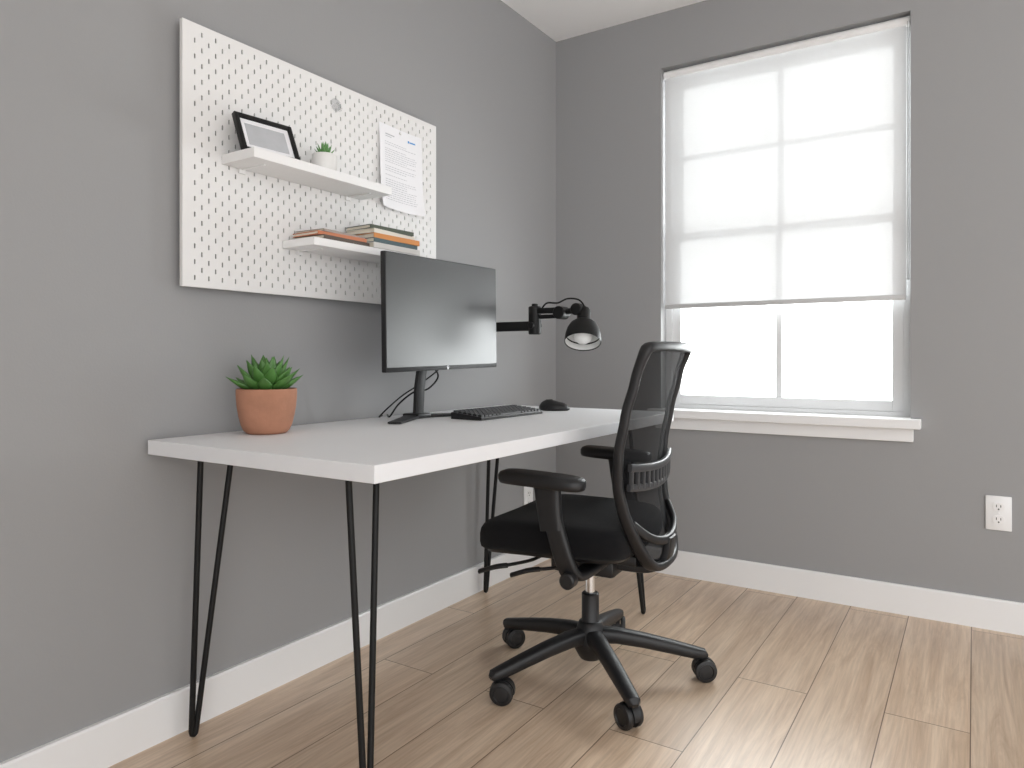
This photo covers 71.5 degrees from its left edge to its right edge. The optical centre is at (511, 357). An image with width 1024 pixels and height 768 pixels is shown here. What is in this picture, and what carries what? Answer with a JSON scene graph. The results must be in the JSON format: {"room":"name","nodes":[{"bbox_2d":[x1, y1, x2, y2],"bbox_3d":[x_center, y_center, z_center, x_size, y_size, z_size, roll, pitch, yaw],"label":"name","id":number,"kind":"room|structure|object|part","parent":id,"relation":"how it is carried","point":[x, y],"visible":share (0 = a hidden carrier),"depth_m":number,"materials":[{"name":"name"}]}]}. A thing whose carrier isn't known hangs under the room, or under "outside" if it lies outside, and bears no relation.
{"room":"home office","nodes":[
{"label":"home office","id":0,"kind":"room"},
{"bbox_2d":[235,387,296,434],"bbox_3d":[-0.653,0.141,1.893,0.155,0.119,0.155,0,0,33],"label":"pot","id":1,"kind":"object","parent":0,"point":[261,410],"depth_m":1.83,"materials":[{"name":"ceramic"}]},
{"bbox_2d":[0,0,555,762],"bbox_3d":[-1.208,-0.292,1.383,0.120,2.495,5.360,0,0,33],"label":"wall","id":2,"kind":"structure","parent":0,"point":[104,352],"depth_m":1.80,"materials":[{"name":"paint"}]},
{"bbox_2d":[0,553,549,767],"bbox_3d":[-1.167,0.900,1.324,0.014,0.109,5.066,0,0,33],"label":"baseboard","id":3,"kind":"structure","parent":2,"relation":"attached to","point":[105,743],"depth_m":1.97,"materials":[{"name":"paint"}]},
{"bbox_2d":[180,17,435,303],"bbox_3d":[-0.570,-0.520,2.223,0.034,0.676,1.008,0,0,33],"label":"pegboard","id":4,"kind":"object","parent":2,"relation":"attached to","point":[234,226],"visible":0.72,"depth_m":2.01,"materials":[{"name":"white metal"}]},
{"bbox_2d":[222,147,391,200],"bbox_3d":[-0.574,-0.520,2.062,0.134,0.038,0.511,0,0,33],"label":"wall shelf","id":5,"kind":"object","parent":4,"relation":"attached to","point":[253,159],"visible":1,"depth_m":2.00,"materials":[{"name":"white paint"}]},
{"bbox_2d":[232,111,299,159],"bbox_3d":[-0.661,-0.591,1.920,0.062,0.115,0.172,0,0,39],"label":"picture frame","id":6,"kind":"object","parent":5,"relation":"on","point":[251,131],"visible":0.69,"depth_m":1.92,"materials":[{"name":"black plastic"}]},
{"bbox_2d":[244,123,289,153],"bbox_3d":[-0.660,-0.592,1.920,0.001,0.068,0.120,-29,-18,35],"label":"print","id":7,"kind":"object","parent":6,"relation":"attached to","point":[257,136],"depth_m":1.92},
{"bbox_2d":[312,141,336,170],"bbox_3d":[-0.553,-0.589,2.099,0.072,0.100,0.072,0,0,33],"label":"potted succulent","id":8,"kind":"object","parent":5,"relation":"on","point":[323,157],"visible":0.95,"depth_m":2.07,"materials":[{"name":"white ceramic"}]},
{"bbox_2d":[283,237,421,266],"bbox_3d":[-0.479,-0.321,2.207,0.134,0.034,0.464,0,0,33],"label":"wall shelf","id":9,"kind":"object","parent":4,"relation":"attached to","point":[317,245],"visible":0.66,"depth_m":2.09,"materials":[{"name":"white paint"}]},
{"bbox_2d":[295,234,369,246],"bbox_3d":[-0.534,-0.344,2.120,0.118,0.012,0.190,0,0,30],"label":"book","id":10,"kind":"object","parent":9,"relation":"on","point":[325,236],"visible":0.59,"depth_m":2.06,"materials":[{"name":"brown paper"}]},
{"bbox_2d":[293,230,366,242],"bbox_3d":[-0.539,-0.355,2.111,0.112,0.010,0.185,0,0,35],"label":"book","id":11,"kind":"object","parent":10,"relation":"on","point":[316,232],"visible":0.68,"depth_m":2.05,"materials":[{"name":"orange paper"}]},
{"bbox_2d":[296,228,364,238],"bbox_3d":[-0.538,-0.364,2.116,0.110,0.007,0.175,0,0,29],"label":"book","id":12,"kind":"object","parent":11,"relation":"on","point":[321,229],"visible":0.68,"depth_m":2.06,"materials":[{"name":"brown paper"}]},
{"bbox_2d":[366,242,419,255],"bbox_3d":[-0.417,-0.347,2.294,0.128,0.017,0.215,0,0,33],"label":"book","id":13,"kind":"object","parent":9,"relation":"on","point":[372,244],"visible":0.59,"depth_m":2.25,"materials":[{"name":"white paper"}]},
{"bbox_2d":[365,237,416,249],"bbox_3d":[-0.420,-0.362,2.293,0.124,0.014,0.210,0,0,31],"label":"book","id":14,"kind":"object","parent":13,"relation":"on","point":[371,239],"visible":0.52,"depth_m":2.23,"materials":[{"name":"paper"}]},
{"bbox_2d":[357,232,419,245],"bbox_3d":[-0.414,-0.378,2.298,0.122,0.016,0.205,0,0,35],"label":"book","id":15,"kind":"object","parent":14,"relation":"on","point":[373,234],"visible":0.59,"depth_m":2.24,"materials":[{"name":"orange paper"}]},
{"bbox_2d":[345,228,414,239],"bbox_3d":[-0.423,-0.392,2.292,0.118,0.013,0.200,0,0,30],"label":"book","id":16,"kind":"object","parent":15,"relation":"on","point":[368,230],"visible":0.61,"depth_m":2.22,"materials":[{"name":"beige paper"}]},
{"bbox_2d":[346,224,413,236],"bbox_3d":[-0.424,-0.405,2.287,0.114,0.012,0.190,0,0,36],"label":"book","id":17,"kind":"object","parent":16,"relation":"on","point":[366,226],"visible":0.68,"depth_m":2.23,"materials":[{"name":"paper"}]},
{"bbox_2d":[379,121,425,216],"bbox_3d":[-0.375,-0.648,2.453,0.038,0.285,0.206,0,-1,33],"label":"paper sheet","id":18,"kind":"object","parent":4,"relation":"attached to","point":[400,151],"visible":0.94,"depth_m":2.46,"materials":[{"name":"white paper"}]},
{"bbox_2d":[523,487,532,504],"bbox_3d":[0.075,0.640,3.242,0.009,0.120,0.076,0,0,33],"label":"power outlet","id":19,"kind":"object","parent":2,"relation":"attached to","point":[527,491],"visible":0.66,"depth_m":3.23,"materials":[{"name":"paint"}]},
{"bbox_2d":[496,298,600,350],"bbox_3d":[0.057,-0.123,2.666,0.606,0.196,0.139,0,0,33],"label":"lamp","id":20,"kind":"object","parent":2,"relation":"attached to","point":[583,333],"visible":0.91,"depth_m":2.58,"materials":[{"name":"black metal"}]},
{"bbox_3d":[-0.035,-0.121,2.768,0.270,0.036,0.032,0,0,33],"label":"arm","id":21,"kind":"part","parent":20,"relation":"part of"},
{"bbox_3d":[0.173,-0.169,2.632,0.187,0.042,0.028,0,0,33],"label":"arm","id":22,"kind":"part","parent":20,"relation":"part of"},
{"bbox_3d":[0.183,-0.200,2.619,0.182,0.041,0.019,0,0,33],"label":"cord","id":23,"kind":"part","parent":20,"relation":"part of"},
{"bbox_3d":[0.255,-0.107,2.536,0.132,0.163,0.137,0,0,33],"label":"lamp shade","id":24,"kind":"part","parent":20,"relation":"part of","materials":[{"name":"black metal"}]},
{"bbox_3d":[0.253,-0.089,2.539,0.067,0.083,0.069,0,0,33],"label":"bulb","id":25,"kind":"part","parent":20,"relation":"part of","materials":[{"name":"white glass"}]},
{"bbox_2d":[312,152,336,170],"bbox_3d":[-0.553,-0.569,2.099,0.072,0.060,0.072,0,0,33],"label":"pot","id":26,"kind":"object","parent":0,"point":[324,159],"depth_m":2.07,"materials":[{"name":"white ceramic"}]},
{"bbox_2d":[108,559,1023,767],"bbox_3d":[0.553,1.005,0.240,4.320,0.100,5.360,0,0,33],"label":"floor","id":27,"kind":"structure","parent":0,"point":[799,682],"depth_m":2.00,"materials":[{"name":"brown wood"}]},
{"bbox_2d":[148,405,673,767],"bbox_3d":[-0.143,0.577,2.188,0.754,0.754,1.574,0,0,33],"label":"desk","id":28,"kind":"object","parent":27,"relation":"on","point":[374,451],"visible":0.74,"depth_m":1.70,"materials":[{"name":"laminate"}]},
{"bbox_3d":[-0.759,0.595,1.816,0.057,0.719,0.130,0,0,33],"label":"leg","id":29,"kind":"part","parent":28,"relation":"part of","materials":[{"name":"black metal"}]},
{"bbox_2d":[226,355,302,434],"bbox_3d":[-0.650,0.095,1.889,0.183,0.209,0.183,0,0,33],"label":"potted succulent","id":30,"kind":"object","parent":28,"relation":"on","point":[266,400],"visible":1,"depth_m":1.84,"materials":[{"name":"ceramic"}]},
{"bbox_3d":[-0.303,0.595,1.518,0.082,0.719,0.125,0,0,33],"label":"leg","id":31,"kind":"part","parent":28,"relation":"part of","materials":[{"name":"black metal"}]},
{"bbox_2d":[379,251,496,423],"bbox_3d":[-0.308,-0.061,2.388,0.250,0.524,0.610,0,0,33],"label":"monitor","id":32,"kind":"object","parent":28,"relation":"on","point":[436,314],"visible":1,"depth_m":2.29,"materials":[{"name":"black plastic"}]},
{"bbox_3d":[-0.070,0.595,2.913,0.047,0.719,0.120,0,0,33],"label":"leg","id":33,"kind":"part","parent":28,"relation":"part of","materials":[{"name":"black metal"}]},
{"bbox_2d":[451,405,542,420],"bbox_3d":[-0.045,0.185,2.440,0.127,0.028,0.360,0,0,35],"label":"keyboard","id":34,"kind":"object","parent":28,"relation":"on","point":[497,412],"visible":1,"depth_m":2.37,"materials":[{"name":"black plastic"}]},
{"bbox_2d":[539,399,569,410],"bbox_3d":[0.161,0.178,2.712,0.120,0.043,0.072,0,0,18],"label":"computer mouse","id":35,"kind":"object","parent":28,"relation":"on","point":[548,404],"visible":0.99,"depth_m":2.69,"materials":[{"name":"black plastic"}]},
{"bbox_3d":[0.437,0.595,2.631,0.082,0.719,0.125,0,0,33],"label":"leg","id":36,"kind":"part","parent":28,"relation":"part of","materials":[{"name":"black metal"}]},
{"bbox_2d":[478,341,716,730],"bbox_3d":[0.219,0.455,2.142,0.687,1.000,0.663,0,0,-39],"label":"office chair","id":37,"kind":"object","parent":27,"relation":"on","point":[584,537],"visible":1,"depth_m":1.98,"materials":[{"name":"black plastic"}]},
{"bbox_3d":[0.022,0.589,2.041,0.257,0.032,0.068,0,0,-34],"label":"lever","id":38,"kind":"part","parent":37,"relation":"part of","materials":[{"name":"black plastic"}]},
{"bbox_3d":[0.099,0.599,2.023,0.222,0.032,0.064,0,0,-28],"label":"lever","id":39,"kind":"part","parent":37,"relation":"part of","materials":[{"name":"black plastic"}]},
{"bbox_3d":[0.193,0.509,2.161,0.455,0.104,0.496,0,0,28],"label":"seat","id":40,"kind":"part","parent":37,"relation":"part of","materials":[{"name":"black fabric"}]},
{"bbox_3d":[0.148,0.581,1.857,0.042,0.042,0.036,0,0,28],"label":"adjustment knob","id":41,"kind":"part","parent":37,"relation":"part of","materials":[{"name":"black plastic"}]},
{"bbox_3d":[0.185,0.463,1.938,0.257,0.268,0.111,0,0,-39],"label":"armrest","id":42,"kind":"part","parent":37,"relation":"part of","materials":[{"name":"black plastic"}]},
{"bbox_3d":[0.371,0.463,2.295,0.111,0.268,0.257,0,0,4],"label":"armrest","id":43,"kind":"part","parent":37,"relation":"part of","materials":[{"name":"black plastic"}]},
{"bbox_3d":[0.423,0.273,2.041,0.134,0.638,0.462,0,0,28],"label":"backrest","id":44,"kind":"part","parent":37,"relation":"part of","materials":[{"name":"black fabric"}]},
{"bbox_3d":[0.421,0.275,2.042,0.100,0.596,0.437,0,0,28],"label":"panel","id":45,"kind":"part","parent":37,"relation":"part of","materials":[{"name":"black fabric"}]},
{"bbox_2d":[501,0,704,41],"bbox_3d":[0.553,-1.590,0.240,4.320,0.100,5.360,0,0,33],"label":"ceiling","id":46,"kind":"structure","parent":0,"point":[559,20],"depth_m":3.17,"materials":[{"name":"paint"}]},
{"bbox_2d":[556,0,1023,602],"bbox_3d":[2.019,-0.292,2.388,4.200,2.495,0.160,0,0,33],"label":"wall","id":47,"kind":"structure","parent":0,"point":[905,513],"depth_m":2.74,"materials":[{"name":"paint"}]},
{"bbox_2d":[666,18,910,416],"bbox_3d":[1.130,-0.533,2.995,0.973,1.517,0.080,0,0,33],"label":"window","id":48,"kind":"structure","parent":47,"relation":"in","point":[900,404],"depth_m":2.77,"materials":[{"name":"plastic"}]},
{"bbox_2d":[664,16,909,308],"bbox_3d":[1.092,-0.753,2.937,0.965,1.068,0.040,0,0,33],"label":"roller blind","id":49,"kind":"object","parent":48,"relation":"attached to","point":[785,165],"visible":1,"depth_m":2.90,"materials":[{"name":"fabric"}]},
{"bbox_3d":[1.085,-0.229,2.934,0.949,0.020,0.015,0,0,33],"label":"rail","id":50,"kind":"part","parent":49,"relation":"part of","materials":[{"name":"white plastic"}]},
{"bbox_3d":[1.483,-0.777,2.662,0.010,0.969,0.004,0,0,33],"label":"pull chain","id":51,"kind":"part","parent":49,"relation":"part of","materials":[{"name":"white plastic"}]},
{"bbox_2d":[670,408,920,441],"bbox_3d":[1.073,0.268,2.917,1.053,0.086,0.122,0,0,33],"label":"trim","id":52,"kind":"structure","parent":47,"relation":"attached to","point":[883,428],"depth_m":2.83,"materials":[{"name":"paint"}]},
{"bbox_2d":[655,550,1023,635],"bbox_3d":[1.972,0.900,2.314,4.200,0.109,0.014,0,0,33],"label":"baseboard","id":53,"kind":"structure","parent":47,"relation":"attached to","point":[1006,616],"depth_m":2.72,"materials":[{"name":"paint"}]},
{"bbox_2d":[986,495,1011,531],"bbox_3d":[1.705,0.544,2.491,0.076,0.120,0.009,0,0,33],"label":"power outlet","id":54,"kind":"object","parent":47,"relation":"attached to","point":[998,508],"visible":1,"depth_m":2.49,"materials":[{"name":"paint"}]},
{"bbox_2d":[993,503,1004,510],"bbox_3d":[1.703,0.521,2.489,0.035,0.029,0.002,0,0,33],"label":"receptacle","id":55,"kind":"object","parent":54,"relation":"attached to","point":[996,506],"depth_m":2.49,"materials":[{"name":"white paint"}]},
{"bbox_2d":[993,515,1004,523],"bbox_3d":[1.703,0.567,2.489,0.035,0.029,0.002,0,0,33],"label":"receptacle","id":56,"kind":"object","parent":54,"relation":"attached to","point":[997,519],"depth_m":2.49,"materials":[{"name":"white paint"}]}
]}

